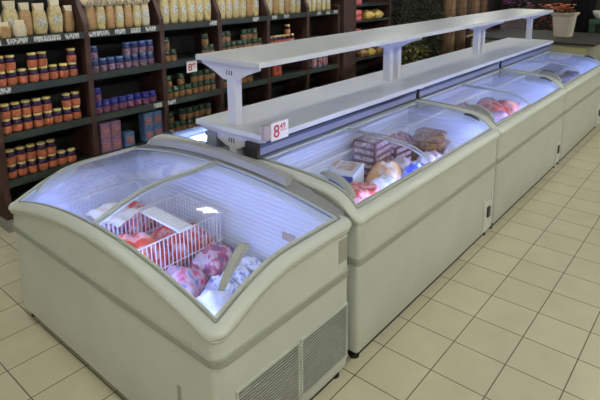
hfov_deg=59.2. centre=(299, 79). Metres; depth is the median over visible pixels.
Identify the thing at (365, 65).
wall shelf unit
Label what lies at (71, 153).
jar
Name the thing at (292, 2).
bag
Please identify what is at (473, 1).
roll
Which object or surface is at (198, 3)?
bag
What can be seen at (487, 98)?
bag
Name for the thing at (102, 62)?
jar
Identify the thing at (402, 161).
bag
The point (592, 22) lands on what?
stand
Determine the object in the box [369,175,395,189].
bag
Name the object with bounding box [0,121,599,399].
floor
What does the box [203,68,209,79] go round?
jar
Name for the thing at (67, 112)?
jar
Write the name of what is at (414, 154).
bag
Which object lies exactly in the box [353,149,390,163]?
box
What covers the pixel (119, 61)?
jar
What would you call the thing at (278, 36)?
jar
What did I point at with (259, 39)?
jar
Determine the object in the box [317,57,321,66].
box
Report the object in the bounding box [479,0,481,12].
roll
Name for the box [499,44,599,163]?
chest freezer
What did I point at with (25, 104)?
jar
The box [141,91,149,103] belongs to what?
jar
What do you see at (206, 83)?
jar
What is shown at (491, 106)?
bag
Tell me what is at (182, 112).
jar
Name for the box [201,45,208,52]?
jar
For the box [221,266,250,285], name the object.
bag
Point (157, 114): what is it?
carton
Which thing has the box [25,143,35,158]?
jar
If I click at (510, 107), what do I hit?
bag
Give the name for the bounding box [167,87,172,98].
jar
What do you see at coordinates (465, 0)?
roll
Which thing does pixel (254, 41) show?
jar
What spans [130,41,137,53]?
jar
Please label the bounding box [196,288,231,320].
bag
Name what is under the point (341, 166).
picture
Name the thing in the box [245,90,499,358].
chest freezer
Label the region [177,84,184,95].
jar
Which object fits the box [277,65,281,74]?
jar
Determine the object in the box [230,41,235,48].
jar
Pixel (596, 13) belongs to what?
metal bowl
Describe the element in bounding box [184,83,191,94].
jar
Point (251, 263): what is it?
bag
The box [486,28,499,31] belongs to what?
display table
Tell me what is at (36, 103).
jar
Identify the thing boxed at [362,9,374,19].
bag
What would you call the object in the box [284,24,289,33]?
jar
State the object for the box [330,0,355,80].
trim
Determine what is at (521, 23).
storage box
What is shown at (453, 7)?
roll
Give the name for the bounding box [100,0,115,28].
bag
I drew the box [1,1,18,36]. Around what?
bag
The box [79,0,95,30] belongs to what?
bag
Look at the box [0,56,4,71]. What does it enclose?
jar
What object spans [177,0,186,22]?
bag
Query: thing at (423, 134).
bag
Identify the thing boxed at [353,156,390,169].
box
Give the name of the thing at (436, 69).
display shelf
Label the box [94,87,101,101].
jar
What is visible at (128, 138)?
carton
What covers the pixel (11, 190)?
wall shelf unit
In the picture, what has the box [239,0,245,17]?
bag
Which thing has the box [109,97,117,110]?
jar
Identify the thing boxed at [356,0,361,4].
box
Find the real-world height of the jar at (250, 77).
0.128 m
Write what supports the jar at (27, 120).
on the wall shelf unit at (11, 190)
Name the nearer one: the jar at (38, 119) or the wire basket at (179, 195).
the wire basket at (179, 195)
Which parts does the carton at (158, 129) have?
printed panel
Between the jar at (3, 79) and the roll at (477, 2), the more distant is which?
the roll at (477, 2)
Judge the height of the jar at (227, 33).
0.128 m
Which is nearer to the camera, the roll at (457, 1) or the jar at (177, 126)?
the jar at (177, 126)
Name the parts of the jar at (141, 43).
glass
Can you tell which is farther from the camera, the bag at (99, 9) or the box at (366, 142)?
the bag at (99, 9)
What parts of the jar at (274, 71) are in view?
glass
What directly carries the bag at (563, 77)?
in the chest freezer at (581, 110)
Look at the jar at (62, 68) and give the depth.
4.77 m
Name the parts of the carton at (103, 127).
printed panel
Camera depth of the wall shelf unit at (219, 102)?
6.30 m
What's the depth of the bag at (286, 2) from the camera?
7.00 m
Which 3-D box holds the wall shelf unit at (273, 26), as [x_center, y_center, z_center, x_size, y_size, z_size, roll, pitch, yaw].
[-0.326,-0.421,7.178,0.472,2.350,0.790,9,14,39]
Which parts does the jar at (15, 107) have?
lid, glass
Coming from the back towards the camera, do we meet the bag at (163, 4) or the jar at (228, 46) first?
the jar at (228, 46)
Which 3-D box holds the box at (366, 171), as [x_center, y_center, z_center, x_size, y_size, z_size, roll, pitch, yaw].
[0.550,0.667,4.030,0.191,0.052,0.251,8,14,37]
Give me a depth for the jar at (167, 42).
5.58 m
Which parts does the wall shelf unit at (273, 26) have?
panel, price rail, price rail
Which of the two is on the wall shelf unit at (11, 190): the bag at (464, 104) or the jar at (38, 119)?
the jar at (38, 119)
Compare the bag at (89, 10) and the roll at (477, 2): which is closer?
the bag at (89, 10)
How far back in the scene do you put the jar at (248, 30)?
6.51 m
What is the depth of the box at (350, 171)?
3.56 m
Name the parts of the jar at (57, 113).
glass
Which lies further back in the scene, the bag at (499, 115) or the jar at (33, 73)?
the bag at (499, 115)
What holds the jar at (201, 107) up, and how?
on the jar
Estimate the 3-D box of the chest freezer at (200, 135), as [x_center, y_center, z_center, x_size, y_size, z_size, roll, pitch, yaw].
[-0.210,0.704,4.553,0.886,1.141,2.046,9,14,39]
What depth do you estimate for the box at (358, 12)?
8.25 m
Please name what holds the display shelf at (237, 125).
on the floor
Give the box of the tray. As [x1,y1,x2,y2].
[141,206,192,232]
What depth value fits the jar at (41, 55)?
4.61 m
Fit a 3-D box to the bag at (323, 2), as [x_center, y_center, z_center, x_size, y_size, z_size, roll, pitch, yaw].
[0.319,-1.197,7.607,0.090,0.388,0.108,9,14,39]
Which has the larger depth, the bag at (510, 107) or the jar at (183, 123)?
the jar at (183, 123)
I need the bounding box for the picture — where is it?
[336,162,357,170]
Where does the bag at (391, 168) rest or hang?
in the chest freezer at (402, 237)
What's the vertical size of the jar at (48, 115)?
0.128 m
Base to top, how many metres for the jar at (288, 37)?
0.128 m
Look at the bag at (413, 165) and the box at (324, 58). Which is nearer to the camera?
the bag at (413, 165)
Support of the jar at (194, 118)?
on the wall shelf unit at (180, 35)
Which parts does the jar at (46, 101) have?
glass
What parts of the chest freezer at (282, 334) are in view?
handle, lid frame, lid frame, rail, handle, grille frame, grille frame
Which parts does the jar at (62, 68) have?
glass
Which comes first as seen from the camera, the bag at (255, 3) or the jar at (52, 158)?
the jar at (52, 158)
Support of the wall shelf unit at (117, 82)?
on the floor
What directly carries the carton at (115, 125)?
on the carton at (116, 141)
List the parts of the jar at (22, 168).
glass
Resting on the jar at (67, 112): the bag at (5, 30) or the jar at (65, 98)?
the jar at (65, 98)
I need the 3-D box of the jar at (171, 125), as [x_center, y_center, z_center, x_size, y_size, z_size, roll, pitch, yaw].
[-1.419,0.532,5.787,0.087,0.128,0.087,2,11,12]
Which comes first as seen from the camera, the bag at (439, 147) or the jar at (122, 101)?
the bag at (439, 147)
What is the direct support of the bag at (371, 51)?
on the wall shelf unit at (365, 65)
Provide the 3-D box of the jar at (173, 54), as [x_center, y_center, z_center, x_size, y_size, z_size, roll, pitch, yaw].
[-1.373,-0.272,5.704,0.087,0.128,0.087,1,11,8]
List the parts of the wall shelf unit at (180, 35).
panel, price rail, price rail, price rail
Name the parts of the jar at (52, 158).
glass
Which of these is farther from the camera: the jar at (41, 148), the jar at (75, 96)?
the jar at (75, 96)
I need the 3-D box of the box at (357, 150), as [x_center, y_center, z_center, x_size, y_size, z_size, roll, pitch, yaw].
[0.549,0.513,4.000,0.191,0.052,0.251,8,14,37]
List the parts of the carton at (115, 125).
printed panel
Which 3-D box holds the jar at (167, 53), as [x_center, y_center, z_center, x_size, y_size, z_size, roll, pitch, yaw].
[-1.426,-0.258,5.634,0.087,0.128,0.087,-6,12,-26]
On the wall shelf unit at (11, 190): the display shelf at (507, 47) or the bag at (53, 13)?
the bag at (53, 13)
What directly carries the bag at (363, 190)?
in the chest freezer at (402, 237)
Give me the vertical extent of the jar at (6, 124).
0.128 m
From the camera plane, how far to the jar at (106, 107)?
5.14 m
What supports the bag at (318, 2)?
on the wall shelf unit at (327, 22)
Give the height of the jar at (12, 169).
0.128 m
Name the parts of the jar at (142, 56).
glass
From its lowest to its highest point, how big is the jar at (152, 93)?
0.128 m
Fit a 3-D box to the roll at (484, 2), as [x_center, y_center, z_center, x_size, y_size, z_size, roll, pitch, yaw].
[4.096,-1.236,11.916,0.196,2.065,0.191,9,14,39]
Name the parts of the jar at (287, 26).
glass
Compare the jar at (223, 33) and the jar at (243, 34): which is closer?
the jar at (223, 33)
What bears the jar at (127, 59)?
on the wall shelf unit at (117, 82)
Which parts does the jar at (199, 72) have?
glass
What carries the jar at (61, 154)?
on the wall shelf unit at (11, 190)
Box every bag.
[0,22,10,38]
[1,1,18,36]
[11,20,26,36]
[18,2,32,35]
[31,3,47,34]
[46,0,62,32]
[63,5,74,31]
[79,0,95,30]
[89,218,120,234]
[94,0,106,29]
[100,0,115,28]
[113,0,123,27]
[119,0,132,27]
[119,201,161,233]
[119,231,175,270]
[131,0,141,26]
[140,0,149,25]
[151,221,215,266]
[158,0,168,23]
[166,265,208,297]
[168,0,177,23]
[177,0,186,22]
[185,0,194,21]
[189,242,233,281]
[194,0,202,20]
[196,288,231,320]
[202,0,210,20]
[204,275,238,293]
[216,0,224,18]
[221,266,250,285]
[224,0,231,18]
[231,0,238,17]
[238,256,262,272]
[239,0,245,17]
[245,0,251,16]
[252,0,258,15]
[266,0,271,14]
[272,0,277,14]
[278,0,283,13]
[284,0,289,13]
[289,0,294,12]
[295,0,300,12]
[306,0,310,11]
[311,0,315,10]
[316,0,320,10]
[321,0,325,10]
[326,0,329,9]
[345,181,379,203]
[356,49,367,57]
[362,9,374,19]
[364,47,375,55]
[365,160,402,183]
[369,9,383,18]
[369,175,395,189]
[371,46,383,53]
[390,131,414,143]
[391,155,410,171]
[401,160,423,177]
[412,127,447,142]
[412,148,447,156]
[413,139,450,151]
[417,150,441,163]
[443,145,456,154]
[457,101,471,108]
[474,99,505,113]
[476,97,497,104]
[491,110,507,122]
[498,99,518,115]
[518,101,526,109]
[553,66,564,75]
[558,74,572,83]
[562,70,579,77]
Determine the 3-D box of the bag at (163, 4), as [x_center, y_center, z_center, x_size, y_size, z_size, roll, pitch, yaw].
[-1.440,-0.778,5.568,0.093,0.375,0.115,9,14,39]
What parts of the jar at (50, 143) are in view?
lid, glass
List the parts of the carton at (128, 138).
printed panel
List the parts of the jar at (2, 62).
glass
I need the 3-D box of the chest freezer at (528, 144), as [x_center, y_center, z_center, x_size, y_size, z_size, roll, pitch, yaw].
[1.949,0.524,5.373,0.886,1.141,2.046,9,14,39]
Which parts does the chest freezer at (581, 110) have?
light rail, rail trim, lid frame, handle, lid frame, control plate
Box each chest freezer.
[8,137,351,399]
[147,125,244,155]
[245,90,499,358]
[415,62,566,228]
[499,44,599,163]
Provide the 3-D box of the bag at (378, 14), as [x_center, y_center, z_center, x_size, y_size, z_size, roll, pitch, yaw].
[1.242,-1.110,8.805,0.222,0.153,0.260,9,14,39]
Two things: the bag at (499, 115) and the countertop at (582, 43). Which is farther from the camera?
the countertop at (582, 43)
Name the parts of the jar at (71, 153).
glass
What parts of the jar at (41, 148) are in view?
lid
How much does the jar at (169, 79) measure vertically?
0.128 m
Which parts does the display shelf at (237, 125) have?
post, shelf, shelf, post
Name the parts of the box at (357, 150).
printed panel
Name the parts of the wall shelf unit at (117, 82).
panel, price rail, price rail, price rail, price rail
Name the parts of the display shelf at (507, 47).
post, shelf, shelf, post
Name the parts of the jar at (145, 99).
glass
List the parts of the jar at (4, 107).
lid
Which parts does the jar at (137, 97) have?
glass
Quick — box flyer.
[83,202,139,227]
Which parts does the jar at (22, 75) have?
glass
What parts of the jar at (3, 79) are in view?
glass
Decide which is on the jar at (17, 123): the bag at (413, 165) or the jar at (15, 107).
the jar at (15, 107)
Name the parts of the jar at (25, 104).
lid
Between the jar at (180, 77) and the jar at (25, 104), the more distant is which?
the jar at (180, 77)
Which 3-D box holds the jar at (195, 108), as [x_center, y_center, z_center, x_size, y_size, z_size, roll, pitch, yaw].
[-1.196,0.352,6.032,0.087,0.128,0.087,4,12,20]
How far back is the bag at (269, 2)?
6.74 m
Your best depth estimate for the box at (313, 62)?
7.53 m
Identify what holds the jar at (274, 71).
on the wall shelf unit at (273, 26)
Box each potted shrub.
[391,0,424,64]
[401,38,433,64]
[415,0,446,60]
[495,0,531,27]
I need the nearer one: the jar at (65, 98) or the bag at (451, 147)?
the bag at (451, 147)
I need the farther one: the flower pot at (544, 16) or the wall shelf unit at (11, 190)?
the flower pot at (544, 16)
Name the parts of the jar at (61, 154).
lid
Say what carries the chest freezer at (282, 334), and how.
on the floor
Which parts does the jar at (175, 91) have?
glass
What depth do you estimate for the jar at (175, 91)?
5.75 m
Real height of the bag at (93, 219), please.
0.220 m
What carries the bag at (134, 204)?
in the wire basket at (162, 199)
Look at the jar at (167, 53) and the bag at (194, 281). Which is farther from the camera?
the jar at (167, 53)
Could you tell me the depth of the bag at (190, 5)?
5.80 m
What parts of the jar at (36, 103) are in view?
glass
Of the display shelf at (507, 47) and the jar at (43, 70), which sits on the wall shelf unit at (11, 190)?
the jar at (43, 70)
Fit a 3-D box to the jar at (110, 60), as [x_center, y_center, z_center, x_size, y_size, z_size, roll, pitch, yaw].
[-1.850,-0.162,5.160,0.087,0.128,0.087,6,13,29]
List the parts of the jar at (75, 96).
glass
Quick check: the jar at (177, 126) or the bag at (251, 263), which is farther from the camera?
the jar at (177, 126)
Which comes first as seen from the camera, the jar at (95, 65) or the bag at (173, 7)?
the jar at (95, 65)
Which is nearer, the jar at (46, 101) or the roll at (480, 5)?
the jar at (46, 101)
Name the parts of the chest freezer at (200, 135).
handle, lid frame, light rail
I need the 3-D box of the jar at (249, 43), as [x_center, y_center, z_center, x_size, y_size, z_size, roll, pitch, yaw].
[-0.640,-0.446,6.564,0.087,0.128,0.087,-6,12,-28]
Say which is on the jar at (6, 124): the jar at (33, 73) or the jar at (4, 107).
the jar at (4, 107)
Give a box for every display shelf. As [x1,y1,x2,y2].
[195,30,423,154]
[363,17,504,88]
[455,9,552,60]
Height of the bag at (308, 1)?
0.350 m
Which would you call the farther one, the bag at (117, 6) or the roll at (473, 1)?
the roll at (473, 1)
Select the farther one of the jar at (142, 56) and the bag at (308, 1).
the bag at (308, 1)
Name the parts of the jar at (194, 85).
glass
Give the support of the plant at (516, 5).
on the storage box at (521, 23)
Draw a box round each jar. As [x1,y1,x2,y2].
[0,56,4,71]
[0,71,6,86]
[0,103,10,119]
[1,119,12,133]
[4,54,15,70]
[5,148,15,164]
[6,70,17,85]
[7,163,17,178]
[10,101,20,116]
[11,116,22,131]
[15,146,25,161]
[16,160,27,175]
[17,68,27,83]
[20,99,31,114]
[22,114,32,128]
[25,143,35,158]
[26,52,37,67]
[27,158,37,172]
[28,67,38,81]
[31,98,41,112]
[33,112,43,126]
[36,51,47,65]
[36,141,46,156]
[37,155,47,170]
[38,66,48,80]
[41,96,51,110]
[43,110,53,124]
[46,138,55,153]
[47,153,57,167]
[48,64,58,78]
[52,108,62,122]
[57,149,66,164]
[58,63,68,77]
[61,92,71,107]
[62,107,72,120]
[66,48,76,62]
[66,147,76,162]
[68,62,77,75]
[70,91,79,105]
[72,105,81,118]
[91,45,97,59]
[92,59,98,72]
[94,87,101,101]
[95,101,102,114]
[98,58,106,71]
[101,98,110,112]
[106,57,114,69]
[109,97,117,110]
[115,56,123,68]
[118,95,126,108]
[121,42,130,54]
[123,55,131,67]
[126,94,134,107]
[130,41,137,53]
[130,54,138,66]
[133,92,141,105]
[138,40,145,52]
[138,53,146,65]
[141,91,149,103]
[145,39,152,51]
[146,52,153,64]
[148,90,156,102]
[165,38,169,49]
[165,50,169,61]
[167,75,171,87]
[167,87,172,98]
[169,49,176,60]
[169,111,173,123]
[170,123,174,134]
[172,85,178,97]
[173,120,180,132]
[176,73,184,84]
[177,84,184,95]
[178,108,185,119]
[179,119,186,130]
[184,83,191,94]
[186,106,192,118]
[186,118,193,129]
[190,71,196,82]
[191,82,197,93]
[192,105,198,116]
[193,116,199,127]
[196,69,202,80]
[197,81,203,91]
[198,103,204,114]
[201,33,207,44]
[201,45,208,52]
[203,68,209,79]
[203,80,209,90]
[204,102,210,113]
[208,44,214,51]
[209,68,214,78]
[209,79,215,89]
[222,31,225,42]
[224,31,230,41]
[225,42,230,49]
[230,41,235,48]
[236,40,241,47]
[240,29,246,39]
[241,40,246,47]
[243,75,247,82]
[246,28,251,38]
[246,39,251,46]
[248,74,252,81]
[251,28,256,38]
[251,38,257,45]
[257,37,261,44]
[271,67,277,75]
[272,36,276,42]
[275,35,280,42]
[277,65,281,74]
[281,34,286,41]
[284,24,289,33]
[285,34,290,40]
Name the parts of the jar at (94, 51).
glass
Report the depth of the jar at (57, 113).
4.79 m
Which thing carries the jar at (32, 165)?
on the wall shelf unit at (11, 190)
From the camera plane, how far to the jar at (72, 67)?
4.83 m
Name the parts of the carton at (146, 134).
printed panel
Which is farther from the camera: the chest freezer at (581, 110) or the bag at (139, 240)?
the chest freezer at (581, 110)
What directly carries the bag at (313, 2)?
on the wall shelf unit at (327, 22)
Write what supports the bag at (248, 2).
on the wall shelf unit at (219, 102)
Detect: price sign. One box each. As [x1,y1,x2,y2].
[186,60,196,72]
[261,117,288,141]
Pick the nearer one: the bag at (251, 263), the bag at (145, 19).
the bag at (251, 263)
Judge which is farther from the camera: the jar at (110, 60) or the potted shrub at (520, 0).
the potted shrub at (520, 0)
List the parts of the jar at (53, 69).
glass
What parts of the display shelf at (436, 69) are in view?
post, shelf, shelf, post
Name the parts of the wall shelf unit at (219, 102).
panel, price rail, price rail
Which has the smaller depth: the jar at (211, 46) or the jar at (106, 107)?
the jar at (106, 107)
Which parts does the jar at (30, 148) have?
lid, glass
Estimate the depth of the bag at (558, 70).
7.44 m
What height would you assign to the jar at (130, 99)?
0.128 m
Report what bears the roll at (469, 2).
on the floor
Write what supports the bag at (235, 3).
on the wall shelf unit at (219, 102)
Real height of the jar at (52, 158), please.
0.128 m
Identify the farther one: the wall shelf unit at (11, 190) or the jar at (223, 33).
the jar at (223, 33)
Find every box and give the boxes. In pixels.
[310,58,316,68]
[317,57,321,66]
[322,56,327,65]
[327,160,340,179]
[329,160,363,189]
[353,132,391,150]
[353,143,390,157]
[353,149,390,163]
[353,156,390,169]
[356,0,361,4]
[356,10,361,15]
[356,15,361,20]
[364,169,369,175]
[391,137,412,154]
[391,149,411,159]
[500,18,533,29]
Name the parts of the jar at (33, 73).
glass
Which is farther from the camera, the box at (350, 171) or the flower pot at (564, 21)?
the flower pot at (564, 21)
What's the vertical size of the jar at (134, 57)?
0.128 m
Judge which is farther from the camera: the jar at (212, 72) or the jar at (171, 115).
the jar at (212, 72)
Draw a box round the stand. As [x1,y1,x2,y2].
[588,18,599,32]
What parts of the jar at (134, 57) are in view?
glass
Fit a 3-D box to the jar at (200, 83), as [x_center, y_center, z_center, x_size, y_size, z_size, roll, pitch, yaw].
[-1.146,0.071,6.050,0.087,0.128,0.087,-9,14,-38]
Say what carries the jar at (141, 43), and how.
on the jar at (142, 56)
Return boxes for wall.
[391,0,510,61]
[513,0,599,32]
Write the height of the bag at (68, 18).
0.240 m
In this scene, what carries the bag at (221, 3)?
on the wall shelf unit at (219, 102)
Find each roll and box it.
[439,0,451,54]
[449,0,455,52]
[454,0,458,51]
[456,0,464,50]
[463,0,466,48]
[465,0,471,48]
[470,0,475,46]
[475,0,479,13]
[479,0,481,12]
[481,0,487,31]
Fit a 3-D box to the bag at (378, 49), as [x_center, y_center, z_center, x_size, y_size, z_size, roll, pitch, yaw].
[1.273,-0.519,8.951,0.218,0.137,0.220,9,14,39]
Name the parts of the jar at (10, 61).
lid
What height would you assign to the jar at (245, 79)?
0.128 m
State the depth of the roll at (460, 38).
10.94 m
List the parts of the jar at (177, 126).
glass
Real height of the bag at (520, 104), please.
0.251 m
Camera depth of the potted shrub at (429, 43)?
10.30 m
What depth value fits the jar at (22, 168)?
4.59 m
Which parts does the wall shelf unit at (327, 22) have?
panel, price rail, price rail, post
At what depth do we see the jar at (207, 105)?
6.13 m
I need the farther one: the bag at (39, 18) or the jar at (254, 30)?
the jar at (254, 30)
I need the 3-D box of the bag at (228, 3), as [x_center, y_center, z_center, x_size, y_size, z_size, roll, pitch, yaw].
[-0.858,-0.902,6.246,0.090,0.350,0.110,9,14,39]
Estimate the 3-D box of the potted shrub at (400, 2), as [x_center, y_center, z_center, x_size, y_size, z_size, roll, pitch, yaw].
[1.953,-0.959,10.001,0.797,2.290,0.803,-4,11,-15]
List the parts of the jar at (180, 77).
glass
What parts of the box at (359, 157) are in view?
printed panel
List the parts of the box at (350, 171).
printed panel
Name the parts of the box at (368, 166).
printed panel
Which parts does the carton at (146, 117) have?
printed panel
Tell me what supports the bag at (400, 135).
in the chest freezer at (402, 237)
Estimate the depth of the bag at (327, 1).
7.67 m
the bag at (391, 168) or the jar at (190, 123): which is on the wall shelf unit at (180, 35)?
the jar at (190, 123)
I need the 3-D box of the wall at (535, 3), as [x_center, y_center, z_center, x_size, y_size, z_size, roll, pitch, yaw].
[10.021,-2.027,12.725,9.500,3.200,0.200,9,14,39]
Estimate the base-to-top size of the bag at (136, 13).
0.290 m
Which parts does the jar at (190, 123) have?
glass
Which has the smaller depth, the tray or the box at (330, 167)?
the tray
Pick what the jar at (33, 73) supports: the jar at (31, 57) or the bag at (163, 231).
the jar at (31, 57)
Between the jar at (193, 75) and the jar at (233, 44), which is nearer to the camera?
the jar at (193, 75)
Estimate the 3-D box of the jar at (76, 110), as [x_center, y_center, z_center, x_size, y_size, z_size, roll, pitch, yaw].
[-2.092,0.295,4.944,0.087,0.128,0.087,-8,13,-33]
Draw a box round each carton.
[97,121,110,138]
[98,137,111,153]
[105,118,120,135]
[111,134,121,150]
[121,129,134,146]
[138,111,152,127]
[139,126,153,141]
[149,109,161,125]
[153,124,162,136]
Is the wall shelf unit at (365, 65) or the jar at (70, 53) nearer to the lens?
the jar at (70, 53)
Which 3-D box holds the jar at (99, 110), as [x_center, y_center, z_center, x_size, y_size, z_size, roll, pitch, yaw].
[-1.952,0.264,5.097,0.087,0.128,0.087,9,15,41]
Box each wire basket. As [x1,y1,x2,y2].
[57,181,171,235]
[101,194,223,271]
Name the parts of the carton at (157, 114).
printed panel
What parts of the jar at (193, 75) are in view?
glass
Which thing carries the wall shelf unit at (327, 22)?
on the floor
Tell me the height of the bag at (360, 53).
0.142 m
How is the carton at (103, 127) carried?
on the carton at (105, 145)
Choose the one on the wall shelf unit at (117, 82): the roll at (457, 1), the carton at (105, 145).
the carton at (105, 145)
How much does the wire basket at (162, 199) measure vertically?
0.305 m
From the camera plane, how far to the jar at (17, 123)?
4.52 m
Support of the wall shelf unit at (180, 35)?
on the floor
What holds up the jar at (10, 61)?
on the jar at (11, 75)
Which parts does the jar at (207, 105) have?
glass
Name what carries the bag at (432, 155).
in the chest freezer at (402, 237)
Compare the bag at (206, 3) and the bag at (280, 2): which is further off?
the bag at (280, 2)
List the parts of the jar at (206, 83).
glass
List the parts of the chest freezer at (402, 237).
light rail, rail trim, handle, lid frame, lid frame, handle, control plate, knob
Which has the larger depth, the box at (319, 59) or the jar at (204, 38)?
the box at (319, 59)
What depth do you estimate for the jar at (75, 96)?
4.89 m
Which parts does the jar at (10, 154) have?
lid, glass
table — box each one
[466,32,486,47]
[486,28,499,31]
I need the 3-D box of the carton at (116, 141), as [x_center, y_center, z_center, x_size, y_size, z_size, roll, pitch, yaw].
[-1.863,0.619,5.307,0.111,0.149,0.106,9,14,39]
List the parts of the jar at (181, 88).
glass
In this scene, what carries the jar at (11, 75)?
on the wall shelf unit at (11, 190)
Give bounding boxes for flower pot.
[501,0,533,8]
[526,3,563,30]
[545,3,579,36]
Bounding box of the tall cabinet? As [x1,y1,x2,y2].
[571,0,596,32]
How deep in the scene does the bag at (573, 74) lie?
7.12 m
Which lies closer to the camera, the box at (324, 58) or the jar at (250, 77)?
the jar at (250, 77)
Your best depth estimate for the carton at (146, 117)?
5.52 m
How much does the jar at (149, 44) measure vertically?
0.128 m
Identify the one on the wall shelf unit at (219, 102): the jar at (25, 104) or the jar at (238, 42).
the jar at (238, 42)
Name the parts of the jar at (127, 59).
glass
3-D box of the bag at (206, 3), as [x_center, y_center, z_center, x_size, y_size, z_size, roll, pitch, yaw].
[-1.069,-0.871,5.997,0.093,0.388,0.115,9,14,39]
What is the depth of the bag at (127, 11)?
5.22 m
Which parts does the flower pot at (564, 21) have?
pot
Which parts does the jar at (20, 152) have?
lid, glass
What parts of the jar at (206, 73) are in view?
glass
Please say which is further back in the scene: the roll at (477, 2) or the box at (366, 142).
the roll at (477, 2)
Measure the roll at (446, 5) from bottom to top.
1.950 m
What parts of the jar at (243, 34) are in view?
glass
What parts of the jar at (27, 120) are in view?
glass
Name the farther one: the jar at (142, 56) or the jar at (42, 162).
the jar at (142, 56)
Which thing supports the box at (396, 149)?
on the box at (406, 153)
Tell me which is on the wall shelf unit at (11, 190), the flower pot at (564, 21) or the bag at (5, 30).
the bag at (5, 30)
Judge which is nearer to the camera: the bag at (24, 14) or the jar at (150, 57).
the bag at (24, 14)
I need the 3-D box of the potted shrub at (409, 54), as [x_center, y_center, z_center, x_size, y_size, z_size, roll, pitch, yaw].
[1.935,-0.252,9.238,0.696,1.193,0.686,9,14,39]
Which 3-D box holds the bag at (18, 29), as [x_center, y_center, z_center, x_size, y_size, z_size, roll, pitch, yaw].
[-2.385,-0.439,4.481,0.094,0.140,0.111,9,14,39]
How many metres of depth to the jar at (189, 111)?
5.93 m
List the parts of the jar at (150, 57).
glass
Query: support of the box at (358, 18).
on the wall shelf unit at (365, 65)
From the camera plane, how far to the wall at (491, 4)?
11.64 m
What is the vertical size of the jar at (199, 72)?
0.128 m
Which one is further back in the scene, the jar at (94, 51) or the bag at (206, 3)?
the bag at (206, 3)
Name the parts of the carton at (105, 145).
printed panel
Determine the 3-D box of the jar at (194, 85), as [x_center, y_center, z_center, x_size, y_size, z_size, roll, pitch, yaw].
[-1.198,0.085,5.980,0.087,0.128,0.087,-3,11,-10]
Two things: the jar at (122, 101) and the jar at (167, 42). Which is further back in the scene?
the jar at (167, 42)
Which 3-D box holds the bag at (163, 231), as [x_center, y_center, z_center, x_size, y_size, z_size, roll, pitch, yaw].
[-0.729,0.966,3.177,0.338,0.242,0.300,7,13,34]
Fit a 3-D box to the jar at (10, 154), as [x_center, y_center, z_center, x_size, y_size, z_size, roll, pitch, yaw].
[-2.485,0.656,4.528,0.087,0.128,0.087,-9,14,-38]
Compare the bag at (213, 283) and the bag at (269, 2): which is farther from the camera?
the bag at (269, 2)
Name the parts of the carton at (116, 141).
printed panel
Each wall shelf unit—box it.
[0,0,93,232]
[59,0,163,156]
[136,0,220,134]
[194,0,267,115]
[243,0,306,104]
[283,0,339,94]
[355,0,390,76]
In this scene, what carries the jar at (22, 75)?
on the wall shelf unit at (11, 190)
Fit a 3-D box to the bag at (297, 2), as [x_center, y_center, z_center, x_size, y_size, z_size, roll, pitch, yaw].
[-0.046,-1.111,7.184,0.089,0.388,0.111,9,14,39]
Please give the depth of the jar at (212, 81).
6.15 m
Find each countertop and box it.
[469,28,599,60]
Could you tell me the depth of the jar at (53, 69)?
4.71 m
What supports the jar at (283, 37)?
on the wall shelf unit at (273, 26)
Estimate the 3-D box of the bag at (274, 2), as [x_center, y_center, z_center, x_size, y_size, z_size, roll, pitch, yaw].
[-0.336,-1.025,6.853,0.088,0.350,0.110,9,14,39]
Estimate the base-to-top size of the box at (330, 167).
0.161 m
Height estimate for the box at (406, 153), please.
0.052 m
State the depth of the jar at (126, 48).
5.23 m
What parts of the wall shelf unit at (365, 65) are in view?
panel, post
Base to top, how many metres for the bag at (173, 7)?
0.388 m
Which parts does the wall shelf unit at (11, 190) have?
kick plate, board, panel, price rail, price rail, price rail, price rail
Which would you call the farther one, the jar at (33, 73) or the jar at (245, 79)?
the jar at (245, 79)
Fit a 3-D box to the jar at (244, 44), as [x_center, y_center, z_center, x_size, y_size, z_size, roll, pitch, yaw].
[-0.692,-0.432,6.494,0.087,0.128,0.087,-4,12,-19]
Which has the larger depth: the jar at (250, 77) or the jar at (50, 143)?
the jar at (250, 77)
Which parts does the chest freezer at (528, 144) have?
light rail, rail trim, lid frame, handle, lid frame, control plate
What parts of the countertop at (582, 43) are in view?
panel, corner post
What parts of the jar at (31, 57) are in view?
glass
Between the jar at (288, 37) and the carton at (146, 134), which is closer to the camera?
the carton at (146, 134)
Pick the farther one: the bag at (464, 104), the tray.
the bag at (464, 104)
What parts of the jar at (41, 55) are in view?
glass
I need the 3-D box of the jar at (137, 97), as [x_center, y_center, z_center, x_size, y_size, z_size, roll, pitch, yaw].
[-1.675,0.195,5.436,0.087,0.128,0.087,8,14,39]
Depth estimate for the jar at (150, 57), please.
5.46 m
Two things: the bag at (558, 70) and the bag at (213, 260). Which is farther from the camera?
the bag at (558, 70)
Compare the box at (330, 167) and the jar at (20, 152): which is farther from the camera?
the jar at (20, 152)
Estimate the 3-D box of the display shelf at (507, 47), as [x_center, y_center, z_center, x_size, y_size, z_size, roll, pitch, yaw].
[2.759,-0.076,7.105,0.643,1.645,1.934,9,14,39]
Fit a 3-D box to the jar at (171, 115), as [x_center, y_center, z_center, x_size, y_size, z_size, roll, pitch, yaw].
[-1.420,0.406,5.763,0.087,0.128,0.087,-7,13,-32]
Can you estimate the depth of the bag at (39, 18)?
4.63 m
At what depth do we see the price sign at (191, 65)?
5.80 m
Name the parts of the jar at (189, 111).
glass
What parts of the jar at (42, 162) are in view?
glass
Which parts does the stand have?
leg, leg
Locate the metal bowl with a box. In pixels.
[593,10,599,18]
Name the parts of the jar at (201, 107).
glass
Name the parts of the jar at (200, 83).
glass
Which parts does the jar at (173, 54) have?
glass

